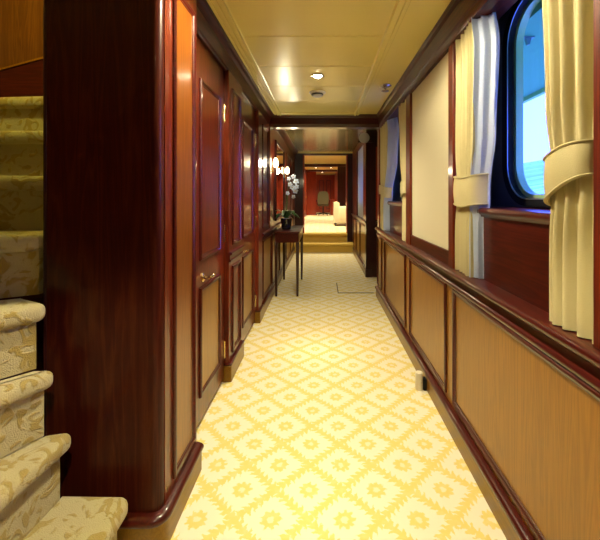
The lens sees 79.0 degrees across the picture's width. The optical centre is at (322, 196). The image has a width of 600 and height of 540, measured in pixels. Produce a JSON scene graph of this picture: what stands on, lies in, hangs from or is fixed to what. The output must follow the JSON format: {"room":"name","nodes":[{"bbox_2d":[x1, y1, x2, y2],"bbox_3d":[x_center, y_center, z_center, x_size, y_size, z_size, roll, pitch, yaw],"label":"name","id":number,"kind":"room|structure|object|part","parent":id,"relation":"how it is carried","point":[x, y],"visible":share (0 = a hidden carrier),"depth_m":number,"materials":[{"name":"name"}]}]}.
{"room":"ship interior","nodes":[
{"label":"ship interior","id":0,"kind":"room"},
{"bbox_2d":[0,0,42,77],"bbox_3d":[-1.815,-0.250,2.435,1.570,3.100,0.130,0,0,0],"label":"wall","id":1,"kind":"structure","parent":0,"point":[21,21],"depth_m":2.40,"materials":[{"name":"brown wood"}]},
{"bbox_3d":[-1.645,-0.885,2.390,1.210,0.470,0.020,0,0,0],"label":"skirting","id":2,"kind":"part","parent":1,"relation":"part of","materials":[{"name":"brown wood"}]},
{"bbox_2d":[0,78,42,380],"bbox_3d":[-1.645,0.275,2.350,1.210,2.050,0.100,0,0,0],"label":"wall","id":3,"kind":"structure","parent":0,"point":[9,87],"depth_m":2.30,"materials":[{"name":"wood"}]},
{"bbox_2d":[43,0,196,511],"bbox_3d":[-0.807,-0.200,1.528,0.449,3.000,0.384,0,0,0],"label":"wall","id":4,"kind":"structure","parent":0,"point":[120,76],"depth_m":1.34,"materials":[{"name":"brown wood"}]},
{"bbox_2d":[117,441,203,539],"bbox_3d":[-0.797,1.232,1.518,0.465,0.136,0.425,0,0,0],"label":"baseboard","id":5,"kind":"structure","parent":4,"relation":"attached to","point":[161,524],"depth_m":1.36,"materials":[{"name":"brown wood"}]},
{"bbox_3d":[-0.591,0.138,1.565,0.015,1.975,0.240,0,0,0],"label":"panel moulding","id":6,"kind":"part","parent":4,"relation":"part of","materials":[{"name":"brown wood"}]},
{"bbox_2d":[197,0,294,381],"bbox_3d":[-0.817,0.075,5.150,0.427,2.450,7.260,0,0,0],"label":"wall","id":7,"kind":"structure","parent":0,"point":[238,81],"depth_m":2.83,"materials":[{"name":"brown wood"}]},
{"bbox_2d":[197,37,224,426],"bbox_3d":[-0.678,0.195,2.203,0.091,2.150,0.686,0,0,0],"label":"door","id":8,"kind":"structure","parent":7,"relation":"in","point":[210,75],"depth_m":2.21,"materials":[{"name":"brown wood"}]},
{"bbox_3d":[-0.667,0.465,2.085,0.045,0.052,0.052,0,0,0],"label":"handle","id":9,"kind":"part","parent":8,"relation":"part of","materials":[{"name":"gold metal"}]},
{"bbox_3d":[-0.682,0.823,2.230,0.015,0.615,0.400,0,0,0],"label":"panel moulding","id":10,"kind":"part","parent":8,"relation":"part of","materials":[{"name":"brown wood"}]},
{"bbox_3d":[-0.682,-0.152,2.230,0.015,1.025,0.400,0,0,0],"label":"panel moulding","id":11,"kind":"part","parent":8,"relation":"part of","materials":[{"name":"brown wood"}]},
{"bbox_3d":[-0.690,0.823,2.230,0.002,0.555,0.340,0,0,0],"label":"panel","id":12,"kind":"part","parent":8,"relation":"part of","materials":[{"name":"brown wood"}]},
{"bbox_3d":[-0.690,-0.152,2.230,0.002,0.965,0.340,0,0,0],"label":"panel","id":13,"kind":"part","parent":8,"relation":"part of","materials":[{"name":"brown wood"}]},
{"bbox_3d":[-0.667,1.176,2.744,0.066,0.020,0.421,0,0,0],"label":"plinth moulding","id":14,"kind":"part","parent":7,"relation":"part of","materials":[{"name":"brown wood"}]},
{"bbox_3d":[-0.647,-0.215,2.745,0.015,1.130,0.255,0,0,0],"label":"panel moulding","id":15,"kind":"part","parent":7,"relation":"part of","materials":[{"name":"brown wood"}]},
{"bbox_3d":[-0.647,0.812,2.745,0.015,0.625,0.255,0,0,0],"label":"panel moulding","id":16,"kind":"part","parent":7,"relation":"part of","materials":[{"name":"brown wood"}]},
{"bbox_3d":[-0.646,0.425,2.745,0.028,0.070,0.407,0,0,0],"label":"dado rail","id":17,"kind":"part","parent":7,"relation":"part of","materials":[{"name":"brown wood"}]},
{"bbox_2d":[242,94,255,339],"bbox_3d":[-0.678,0.195,3.340,0.091,2.150,0.770,0,0,0],"label":"door","id":18,"kind":"structure","parent":7,"relation":"in","point":[248,113],"depth_m":3.38,"materials":[{"name":"brown wood"}]},
{"bbox_3d":[-0.682,0.823,3.335,0.015,0.615,0.450,0,0,0],"label":"panel moulding","id":19,"kind":"part","parent":18,"relation":"part of","materials":[{"name":"brown wood"}]},
{"bbox_3d":[-0.682,-0.152,3.335,0.015,1.025,0.450,0,0,0],"label":"panel moulding","id":20,"kind":"part","parent":18,"relation":"part of","materials":[{"name":"brown wood"}]},
{"bbox_3d":[-0.690,0.823,3.335,0.002,0.555,0.390,0,0,0],"label":"panel","id":21,"kind":"part","parent":18,"relation":"part of","materials":[{"name":"brown wood"}]},
{"bbox_3d":[-0.690,-0.152,3.335,0.002,0.965,0.390,0,0,0],"label":"panel","id":22,"kind":"part","parent":18,"relation":"part of","materials":[{"name":"brown wood"}]},
{"bbox_3d":[-0.657,-0.225,4.195,0.015,1.150,0.410,0,0,0],"label":"panel moulding","id":23,"kind":"part","parent":7,"relation":"part of","materials":[{"name":"brown wood"}]},
{"bbox_3d":[-0.657,0.812,4.340,0.015,0.645,0.640,0,0,0],"label":"panel moulding","id":24,"kind":"part","parent":7,"relation":"part of","materials":[{"name":"brown wood"}]},
{"bbox_2d":[269,127,270,227],"bbox_3d":[-0.665,-0.237,4.595,0.020,1.265,0.130,0,0,0],"label":"door frame","id":25,"kind":"structure","parent":7,"relation":"attached to","point":[269,127],"depth_m":4.53,"materials":[{"name":"brown wood"}]},
{"bbox_2d":[272,158,277,172],"bbox_3d":[-0.624,-0.407,4.800,0.082,0.205,0.071,0,0,0],"label":"wall sconce","id":26,"kind":"object","parent":7,"relation":"attached to","point":[275,161],"visible":1,"depth_m":4.78,"materials":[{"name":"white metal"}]},
{"bbox_3d":[-0.619,-0.448,4.800,0.072,0.125,0.071,0,0,0],"label":"lamp shade","id":27,"kind":"part","parent":26,"relation":"part of","materials":[{"name":"white fabric"}]},
{"bbox_3d":[-0.657,0.812,5.120,0.015,0.645,0.760,0,0,0],"label":"panel moulding","id":28,"kind":"part","parent":7,"relation":"part of","materials":[{"name":"brown wood"}]},
{"bbox_3d":[-0.652,0.431,6.320,0.045,0.067,4.760,0,0,0],"label":"dado rail","id":29,"kind":"part","parent":7,"relation":"part of","materials":[{"name":"brown wood"}]},
{"bbox_2d":[262,247,294,313],"bbox_3d":[-0.655,1.236,6.160,0.040,0.128,4.460,0,0,0],"label":"baseboard","id":30,"kind":"structure","parent":7,"relation":"attached to","point":[270,294],"depth_m":4.81,"materials":[{"name":"brown wood"}]},
{"bbox_2d":[275,140,284,220],"bbox_3d":[-0.651,-0.225,5.600,0.028,1.130,1.100,0,0,0],"label":"wall mirror","id":31,"kind":"object","parent":7,"relation":"attached to","point":[279,151],"visible":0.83,"depth_m":5.51,"materials":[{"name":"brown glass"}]},
{"bbox_2d":[277,145,283,213],"bbox_3d":[-0.658,-0.225,5.600,0.010,1.050,1.020,0,0,0],"label":"mirror glass","id":32,"kind":"object","parent":31,"relation":"attached to","point":[280,151],"depth_m":5.64,"materials":[{"name":"mirror"}]},
{"bbox_3d":[-0.657,-0.225,6.990,0.015,1.150,0.820,0,0,0],"label":"panel moulding","id":33,"kind":"part","parent":7,"relation":"part of","materials":[{"name":"brown wood"}]},
{"bbox_3d":[-0.657,0.812,6.990,0.015,0.645,0.820,0,0,0],"label":"panel moulding","id":34,"kind":"part","parent":7,"relation":"part of","materials":[{"name":"brown wood"}]},
{"bbox_3d":[-0.657,-0.225,7.890,0.015,1.150,0.820,0,0,0],"label":"panel moulding","id":35,"kind":"part","parent":7,"relation":"part of","materials":[{"name":"brown wood"}]},
{"bbox_2d":[0,253,506,539],"bbox_3d":[-0.500,1.350,3.060,4.200,0.100,10.720,0,0,0],"label":"floor","id":36,"kind":"structure","parent":0,"point":[322,429],"depth_m":1.96,"materials":[{"name":"carpet"}]},
{"bbox_2d":[0,96,127,539],"bbox_3d":[-1.401,0.383,1.274,1.508,1.835,2.010,0,0,0],"label":"staircase","id":37,"kind":"structure","parent":36,"relation":"on","point":[32,507],"depth_m":1.21,"materials":[{"name":"carpet"}]},
{"bbox_2d":[274,225,303,296],"bbox_3d":[-0.464,0.877,5.210,0.337,0.845,1.020,0,0,0],"label":"console table","id":38,"kind":"object","parent":36,"relation":"on","point":[295,234],"visible":0.87,"depth_m":4.71,"materials":[{"name":"brown wood"}]},
{"bbox_3d":[-0.602,0.948,4.730,0.044,0.705,0.044,0,0,0],"label":"leg","id":39,"kind":"part","parent":38,"relation":"part of","materials":[{"name":"paint"}]},
{"bbox_3d":[-0.602,0.948,5.690,0.044,0.705,0.044,0,0,0],"label":"leg","id":40,"kind":"part","parent":38,"relation":"part of","materials":[{"name":"paint"}]},
{"bbox_2d":[275,174,298,229],"bbox_3d":[-0.484,0.071,4.994,0.348,0.767,0.396,0,0,0],"label":"potted orchid","id":41,"kind":"object","parent":38,"relation":"on","point":[286,222],"visible":1,"depth_m":4.99,"materials":[{"name":"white plant"}]},
{"bbox_3d":[-0.500,0.379,5.020,0.160,0.152,0.160,0,0,0],"label":"pot","id":42,"kind":"part","parent":41,"relation":"part of","materials":[{"name":"black ceramic"}]},
{"bbox_3d":[-0.325,0.948,4.730,0.044,0.705,0.044,0,0,0],"label":"leg","id":43,"kind":"part","parent":38,"relation":"part of","materials":[{"name":"paint"}]},
{"bbox_3d":[-0.325,0.948,5.690,0.044,0.705,0.044,0,0,0],"label":"leg","id":44,"kind":"part","parent":38,"relation":"part of","materials":[{"name":"paint"}]},
{"bbox_2d":[294,232,353,252],"bbox_3d":[0.030,1.090,8.644,1.380,0.420,0.512,0,0,0],"label":"carpeted steps","id":45,"kind":"structure","parent":36,"relation":"on","point":[313,242],"depth_m":8.42,"materials":[{"name":"yellow carpet"}]},
{"bbox_2d":[415,370,426,390],"bbox_3d":[0.662,1.241,2.450,0.073,0.118,0.052,0,0,0],"label":"door stop","id":46,"kind":"object","parent":36,"relation":"on","point":[420,380],"visible":1,"depth_m":2.43,"materials":[{"name":"beige plastic"}]},
{"bbox_2d":[305,169,306,214],"bbox_3d":[-0.825,-0.210,14.575,0.150,2.180,11.250,0,0,0],"label":"wall","id":47,"kind":"structure","parent":0,"point":[305,169],"depth_m":17.02,"materials":[{"name":"red wood"}]},
{"bbox_2d":[305,173,305,216],"bbox_3d":[-0.704,-0.070,15.500,0.093,1.860,0.900,0,0,0],"label":"door","id":48,"kind":"structure","parent":47,"relation":"in","point":[305,173],"depth_m":15.37,"materials":[{"name":"red wood"}]},
{"bbox_2d":[307,172,315,214],"bbox_3d":[-0.530,-0.160,17.300,0.460,2.080,0.200,0,0,0],"label":"wall","id":49,"kind":"structure","parent":0,"point":[311,176],"depth_m":17.20,"materials":[{"name":"red wood"}]},
{"bbox_2d":[295,153,346,241],"bbox_3d":[-0.070,0.050,8.835,1.340,2.500,0.230,0,0,0],"label":"wall","id":50,"kind":"structure","parent":0,"point":[299,156],"depth_m":8.72,"materials":[{"name":"paint"}]},
{"bbox_2d":[303,155,304,232],"bbox_3d":[-0.456,-0.060,8.835,0.032,1.880,0.270,0,0,0],"label":"door frame","id":51,"kind":"structure","parent":50,"relation":"attached to","point":[303,155],"depth_m":8.79,"materials":[{"name":"red wood"}]},
{"bbox_2d":[298,152,352,152],"bbox_3d":[0.020,-1.062,8.700,1.440,0.055,0.080,0,0,0],"label":"crown molding","id":52,"kind":"structure","parent":50,"relation":"attached to","point":[298,152],"depth_m":8.66,"materials":[{"name":"beige paint"}]},
{"bbox_2d":[316,175,333,211],"bbox_3d":[0.050,-0.210,20.100,1.900,2.180,0.200,0,0,0],"label":"wall","id":53,"kind":"structure","parent":0,"point":[317,176],"depth_m":20.00,"materials":[{"name":"red wood"}]},
{"bbox_2d":[318,178,324,211],"bbox_3d":[-0.050,-0.075,19.977,0.380,1.890,0.045,0,0,0],"label":"door","id":54,"kind":"structure","parent":53,"relation":"in","point":[321,181],"depth_m":19.97,"materials":[{"name":"red wood"}]},
{"bbox_3d":[-0.050,-0.110,19.962,0.240,1.580,0.015,0,0,0],"label":"panel moulding","id":55,"kind":"part","parent":54,"relation":"part of","materials":[{"name":"brown wood"}]},
{"bbox_2d":[325,178,331,211],"bbox_3d":[0.338,-0.075,19.977,0.385,1.890,0.045,0,0,0],"label":"door","id":56,"kind":"structure","parent":53,"relation":"in","point":[328,181],"depth_m":19.97,"materials":[{"name":"red wood"}]},
{"bbox_3d":[0.338,-0.110,19.962,0.245,1.580,0.015,0,0,0],"label":"panel moulding","id":57,"kind":"part","parent":56,"relation":"part of","materials":[{"name":"brown wood"}]},
{"bbox_2d":[305,156,345,174],"bbox_3d":[0.400,-1.190,14.575,2.600,0.180,11.250,0,0,0],"label":"ceiling","id":58,"kind":"structure","parent":0,"point":[323,164],"depth_m":13.35,"materials":[{"name":"beige paint"}]},
{"bbox_2d":[305,212,345,231],"bbox_3d":[0.550,0.930,14.945,4.100,0.100,12.110,0,0,0],"label":"floor","id":59,"kind":"structure","parent":0,"point":[313,223],"depth_m":11.41,"materials":[{"name":"carpet"}]},
{"bbox_2d":[316,191,329,215],"bbox_3d":[0.031,0.314,17.030,0.668,1.128,0.660,0,0,0],"label":"swivel chair","id":60,"kind":"object","parent":59,"relation":"on","point":[323,196],"visible":0.98,"depth_m":16.79,"materials":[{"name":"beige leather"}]},
{"bbox_3d":[0.030,0.055,16.824,0.540,0.610,0.149,0,0,0],"label":"backrest","id":61,"kind":"part","parent":60,"relation":"part of","materials":[{"name":"green leather"}]},
{"bbox_2d":[330,199,335,214],"bbox_3d":[0.507,0.510,17.650,0.295,0.740,1.100,0,0,0],"label":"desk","id":62,"kind":"object","parent":59,"relation":"on","point":[332,201],"visible":0.7,"depth_m":17.13,"materials":[{"name":"red wood"}]},
{"bbox_2d":[333,202,345,225],"bbox_3d":[0.720,0.520,11.085,0.760,0.720,0.770,0,0,0],"label":"armchair","id":63,"kind":"object","parent":59,"relation":"on","point":[339,212],"visible":0.41,"depth_m":10.72,"materials":[{"name":"beige fabric"}]},
{"bbox_3d":[0.430,0.470,11.085,0.180,0.620,0.730,0,0,0],"label":"backrest","id":64,"kind":"part","parent":63,"relation":"part of","materials":[{"name":"beige fabric"}]},
{"bbox_3d":[0.790,0.540,10.770,0.620,0.480,0.140,0,0,0],"label":"armrest","id":65,"kind":"part","parent":63,"relation":"part of","materials":[{"name":"beige fabric"}]},
{"bbox_2d":[276,129,376,155],"bbox_3d":[0.425,-1.050,6.740,2.250,0.180,4.120,0,0,0],"label":"ceiling","id":66,"kind":"structure","parent":0,"point":[297,140],"depth_m":6.75,"materials":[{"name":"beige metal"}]},
{"bbox_3d":[-0.635,-1.015,6.690,0.090,0.110,4.020,0,0,0],"label":"cornice","id":67,"kind":"part","parent":66,"relation":"part of","materials":[{"name":"brown wood"}]},
{"bbox_2d":[206,0,450,115],"bbox_3d":[0.030,-1.049,1.160,1.320,0.102,6.720,0,0,0],"label":"ceiling","id":68,"kind":"structure","parent":0,"point":[358,46],"depth_m":2.44,"materials":[{"name":"beige paint"}]},
{"bbox_3d":[-0.565,-1.034,1.160,0.130,0.072,6.720,0,0,0],"label":"moulding","id":69,"kind":"part","parent":68,"relation":"part of","materials":[{"name":"beige paint"}]},
{"bbox_3d":[-0.057,-1.025,2.035,0.903,0.018,0.522,0,0,0],"label":"panel","id":70,"kind":"part","parent":68,"relation":"part of","materials":[{"name":"beige paint"}]},
{"bbox_3d":[-0.057,-1.025,2.565,0.903,0.018,0.522,0,0,0],"label":"panel","id":71,"kind":"part","parent":68,"relation":"part of","materials":[{"name":"beige paint"}]},
{"bbox_3d":[-0.057,-1.025,3.085,0.903,0.018,0.502,0,0,0],"label":"panel","id":72,"kind":"part","parent":68,"relation":"part of","materials":[{"name":"beige paint"}]},
{"bbox_3d":[-0.057,-1.025,3.600,0.903,0.018,0.512,0,0,0],"label":"panel","id":73,"kind":"part","parent":68,"relation":"part of","materials":[{"name":"beige paint"}]},
{"bbox_3d":[-0.057,-1.025,4.130,0.903,0.018,0.532,0,0,0],"label":"panel","id":74,"kind":"part","parent":68,"relation":"part of","materials":[{"name":"beige paint"}]},
{"bbox_2d":[309,90,325,97],"bbox_3d":[-0.050,-0.995,3.540,0.160,0.042,0.160,0,0,0],"label":"smoke detector","id":75,"kind":"object","parent":68,"relation":"attached to","point":[315,93],"visible":1,"depth_m":3.50,"materials":[{"name":"beige plastic"}]},
{"bbox_2d":[311,74,323,77],"bbox_3d":[-0.042,-1.008,3.050,0.108,0.015,0.108,0,0,0],"label":"recessed light","id":76,"kind":"object","parent":68,"relation":"in","point":[312,75],"visible":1,"depth_m":3.03,"materials":[{"name":"white glass"}]},
{"bbox_3d":[-0.055,-1.027,4.463,0.910,0.046,0.115,0,0,0],"label":"moulding","id":77,"kind":"part","parent":68,"relation":"part of","materials":[{"name":"beige paint"}]},
{"bbox_2d":[379,84,391,91],"bbox_3d":[0.575,-0.995,3.330,0.116,0.062,0.116,0,0,0],"label":"sprinkler head","id":78,"kind":"object","parent":68,"relation":"attached to","point":[384,86],"visible":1,"depth_m":3.32},
{"bbox_3d":[0.537,-1.034,1.160,0.305,0.072,6.720,0,0,0],"label":"moulding","id":79,"kind":"part","parent":68,"relation":"part of","materials":[{"name":"beige paint"}]},
{"bbox_2d":[334,172,336,201],"bbox_3d":[0.780,-0.210,16.900,0.240,2.180,6.600,0,0,0],"label":"wall","id":80,"kind":"structure","parent":0,"point":[335,175],"depth_m":18.43,"materials":[{"name":"red wood"}]},
{"bbox_2d":[337,167,345,205],"bbox_3d":[1.130,-0.210,13.500,1.140,2.180,0.200,0,0,0],"label":"wall","id":81,"kind":"structure","parent":0,"point":[341,171],"depth_m":13.40,"materials":[{"name":"paint"}]},
{"bbox_2d":[347,153,351,241],"bbox_3d":[0.700,0.050,8.835,0.200,2.500,0.230,0,0,0],"label":"wall","id":82,"kind":"structure","parent":0,"point":[349,234],"depth_m":8.72,"materials":[{"name":"paint"}]},
{"bbox_2d":[346,155,347,232],"bbox_3d":[0.589,-0.060,8.835,0.027,1.880,0.270,0,0,0],"label":"door frame","id":83,"kind":"structure","parent":82,"relation":"attached to","point":[346,155],"depth_m":8.70,"materials":[{"name":"red wood"}]},
{"bbox_2d":[365,131,376,276],"bbox_3d":[1.070,0.075,5.910,0.760,2.450,0.180,0,0,0],"label":"wall","id":84,"kind":"structure","parent":0,"point":[370,148],"depth_m":5.85,"materials":[{"name":"paint"}]},
{"bbox_2d":[357,133,372,142],"bbox_3d":[0.680,-0.935,5.808,0.240,0.168,0.084,0,0,0],"label":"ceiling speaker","id":85,"kind":"object","parent":84,"relation":"attached to","point":[364,137],"visible":1,"depth_m":5.77,"materials":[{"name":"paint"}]},
{"bbox_3d":[1.130,-0.210,5.848,0.540,1.180,0.004,0,0,0],"label":"red panel","id":86,"kind":"part","parent":84,"relation":"part of","materials":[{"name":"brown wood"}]},
{"bbox_2d":[351,0,599,539],"bbox_3d":[0.857,0.000,3.290,0.376,2.600,10.980,0,0,0],"label":"wall","id":87,"kind":"structure","parent":0,"point":[525,388],"depth_m":1.49,"materials":[{"name":"brown wood"}]},
{"bbox_2d":[269,114,398,128],"bbox_3d":[0.125,-1.008,4.585,1.650,0.285,0.190,0,0,0],"label":"header beam","id":88,"kind":"structure","parent":87,"relation":"attached to","point":[362,121],"depth_m":4.52,"materials":[{"name":"brown wood"}]},
{"bbox_3d":[0.713,0.812,8.025,0.015,0.645,0.550,0,0,0],"label":"panel moulding","id":89,"kind":"part","parent":87,"relation":"part of","materials":[{"name":"brown wood"}]},
{"bbox_3d":[0.713,0.812,7.300,0.015,0.645,0.700,0,0,0],"label":"panel moulding","id":90,"kind":"part","parent":87,"relation":"part of","materials":[{"name":"brown wood"}]},
{"bbox_2d":[352,247,364,274],"bbox_3d":[0.710,1.236,7.145,0.040,0.128,2.490,0,0,0],"label":"baseboard","id":91,"kind":"structure","parent":87,"relation":"attached to","point":[355,253],"depth_m":6.86,"materials":[{"name":"brown wood"}]},
{"bbox_3d":[0.708,0.431,7.300,0.045,0.067,2.800,0,0,0],"label":"dado rail","id":92,"kind":"part","parent":87,"relation":"part of","materials":[{"name":"brown wood"}]},
{"bbox_2d":[358,146,362,217],"bbox_3d":[0.756,-0.270,7.024,0.045,1.330,1.052,0,0,0],"label":"curtain","id":93,"kind":"object","parent":87,"relation":"hanging from","point":[360,152],"visible":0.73,"depth_m":7.12,"materials":[{"name":"fabric"}]},
{"bbox_3d":[0.713,0.812,6.450,0.015,0.645,0.800,0,0,0],"label":"panel moulding","id":94,"kind":"part","parent":87,"relation":"part of","materials":[{"name":"brown wood"}]},
{"bbox_3d":[0.747,-0.230,4.675,0.057,1.260,0.150,0,0,0],"label":"post","id":95,"kind":"part","parent":87,"relation":"part of","materials":[{"name":"brown wood"}]},
{"bbox_3d":[0.713,0.819,4.555,0.015,0.632,0.330,0,0,0],"label":"panel moulding","id":96,"kind":"part","parent":87,"relation":"part of","materials":[{"name":"brown wood"}]},
{"bbox_2d":[379,117,398,230],"bbox_3d":[0.748,-0.238,4.202,0.096,1.266,0.781,0,0,-5],"label":"curtain","id":97,"kind":"object","parent":87,"relation":"hanging from","point":[389,132],"visible":0.97,"depth_m":4.13,"materials":[{"name":"fabric"}]},
{"bbox_2d":[387,201,401,206],"bbox_3d":[0.899,-0.450,3.810,0.295,1.120,1.580,0,0,0],"label":"window","id":98,"kind":"structure","parent":87,"relation":"in","point":[394,203],"depth_m":3.85,"materials":[{"name":"wood"}]},
{"bbox_3d":[0.713,0.819,3.655,0.015,0.632,1.050,0,0,0],"label":"panel moulding","id":99,"kind":"part","parent":87,"relation":"part of","materials":[{"name":"brown wood"}]},
{"bbox_3d":[0.787,0.250,3.865,0.025,0.310,1.470,0,0,0],"label":"under window panel","id":100,"kind":"part","parent":87,"relation":"part of","materials":[{"name":"brown wood"}]},
{"bbox_2d":[398,99,405,241],"bbox_3d":[0.753,-0.238,3.319,0.101,1.265,0.365,0,0,0],"label":"curtain","id":101,"kind":"object","parent":87,"relation":"hanging from","point":[402,109],"visible":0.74,"depth_m":3.27,"materials":[{"name":"beige fabric"}]},
{"bbox_3d":[0.747,-0.230,3.058,0.057,1.260,0.145,0,0,0],"label":"post","id":102,"kind":"part","parent":87,"relation":"part of","materials":[{"name":"brown wood"}]},
{"bbox_3d":[0.713,0.819,2.540,0.015,0.632,0.880,0,0,0],"label":"panel moulding","id":103,"kind":"part","parent":87,"relation":"part of","materials":[{"name":"brown wood"}]},
{"bbox_2d":[411,53,447,264],"bbox_3d":[0.748,-0.228,2.530,0.045,1.255,0.910,0,0,0],"label":"fabric panel","id":104,"kind":"object","parent":87,"relation":"attached to","point":[429,235],"visible":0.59,"depth_m":2.46,"materials":[{"name":"beige fabric"}]},
{"bbox_3d":[0.748,0.357,2.530,0.045,0.085,0.910,0,0,0],"label":"rail","id":105,"kind":"part","parent":104,"relation":"part of","materials":[{"name":"brown wood"}]},
{"bbox_3d":[0.747,-0.230,2.038,0.057,1.260,0.075,0,0,0],"label":"post","id":106,"kind":"part","parent":87,"relation":"part of","materials":[{"name":"brown wood"}]},
{"bbox_2d":[375,285,534,539],"bbox_3d":[0.708,1.231,1.275,0.044,0.138,6.950,0,0,0],"label":"baseboard","id":107,"kind":"structure","parent":87,"relation":"attached to","point":[509,520],"depth_m":1.73,"materials":[{"name":"brown wood"}]},
{"bbox_2d":[453,12,499,278],"bbox_3d":[0.739,-0.238,1.809,0.088,1.266,0.360,0,0,-9],"label":"curtain","id":108,"kind":"object","parent":87,"relation":"hanging from","point":[478,48],"visible":0.96,"depth_m":1.75,"materials":[{"name":"beige fabric"}]},
{"bbox_3d":[0.743,0.450,1.275,0.115,0.101,6.950,0,0,0],"label":"dado rail","id":109,"kind":"part","parent":87,"relation":"part of","materials":[{"name":"brown wood"}]},
{"bbox_2d":[477,0,550,224],"bbox_3d":[0.899,-0.450,1.540,0.295,1.120,1.220,0,0,0],"label":"window","id":110,"kind":"structure","parent":87,"relation":"in","point":[529,215],"depth_m":1.89,"materials":[{"name":"metal"}]},
{"bbox_3d":[0.776,0.076,1.483,0.048,0.042,1.032,0,0,0],"label":"sill","id":111,"kind":"part","parent":110,"relation":"part of","materials":[{"name":"brown wood"}]},
{"bbox_3d":[0.787,0.250,1.483,0.025,0.310,1.034,0,0,0],"label":"under window panel","id":112,"kind":"part","parent":87,"relation":"part of","materials":[{"name":"brown wood"}]},
{"bbox_3d":[0.713,0.819,1.153,0.015,0.632,1.665,0,0,0],"label":"panel moulding","id":113,"kind":"part","parent":87,"relation":"part of","materials":[{"name":"brown wood"}]},
{"bbox_2d":[542,0,592,343],"bbox_3d":[0.745,-0.237,1.117,0.094,1.265,0.295,0,0,8],"label":"curtain","id":114,"kind":"object","parent":87,"relation":"hanging from","point":[567,24],"visible":0.96,"depth_m":1.07,"materials":[{"name":"beige fabric"}]},
{"bbox_3d":[0.747,-0.230,0.933,0.057,1.260,0.066,0,0,0],"label":"post","id":115,"kind":"part","parent":87,"relation":"part of","materials":[{"name":"brown wood"}]},
{"bbox_2d":[523,0,544,103],"bbox_3d":[1.458,-0.907,5.500,0.824,0.105,17.000,0,0,0],"label":"ceiling","id":116,"kind":"structure","parent":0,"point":[533,45],"depth_m":2.37,"materials":[{"name":"blue paint"}]},
{"label":"outside","id":117,"kind":"structure","parent":0,"visible":0},
{"bbox_2d":[523,160,543,193],"bbox_3d":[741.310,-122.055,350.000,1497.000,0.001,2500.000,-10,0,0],"label":"sea","id":118,"kind":"structure","parent":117,"point":[533,171],"depth_m":81.40,"materials":[{"name":"liquid"}]}
]}

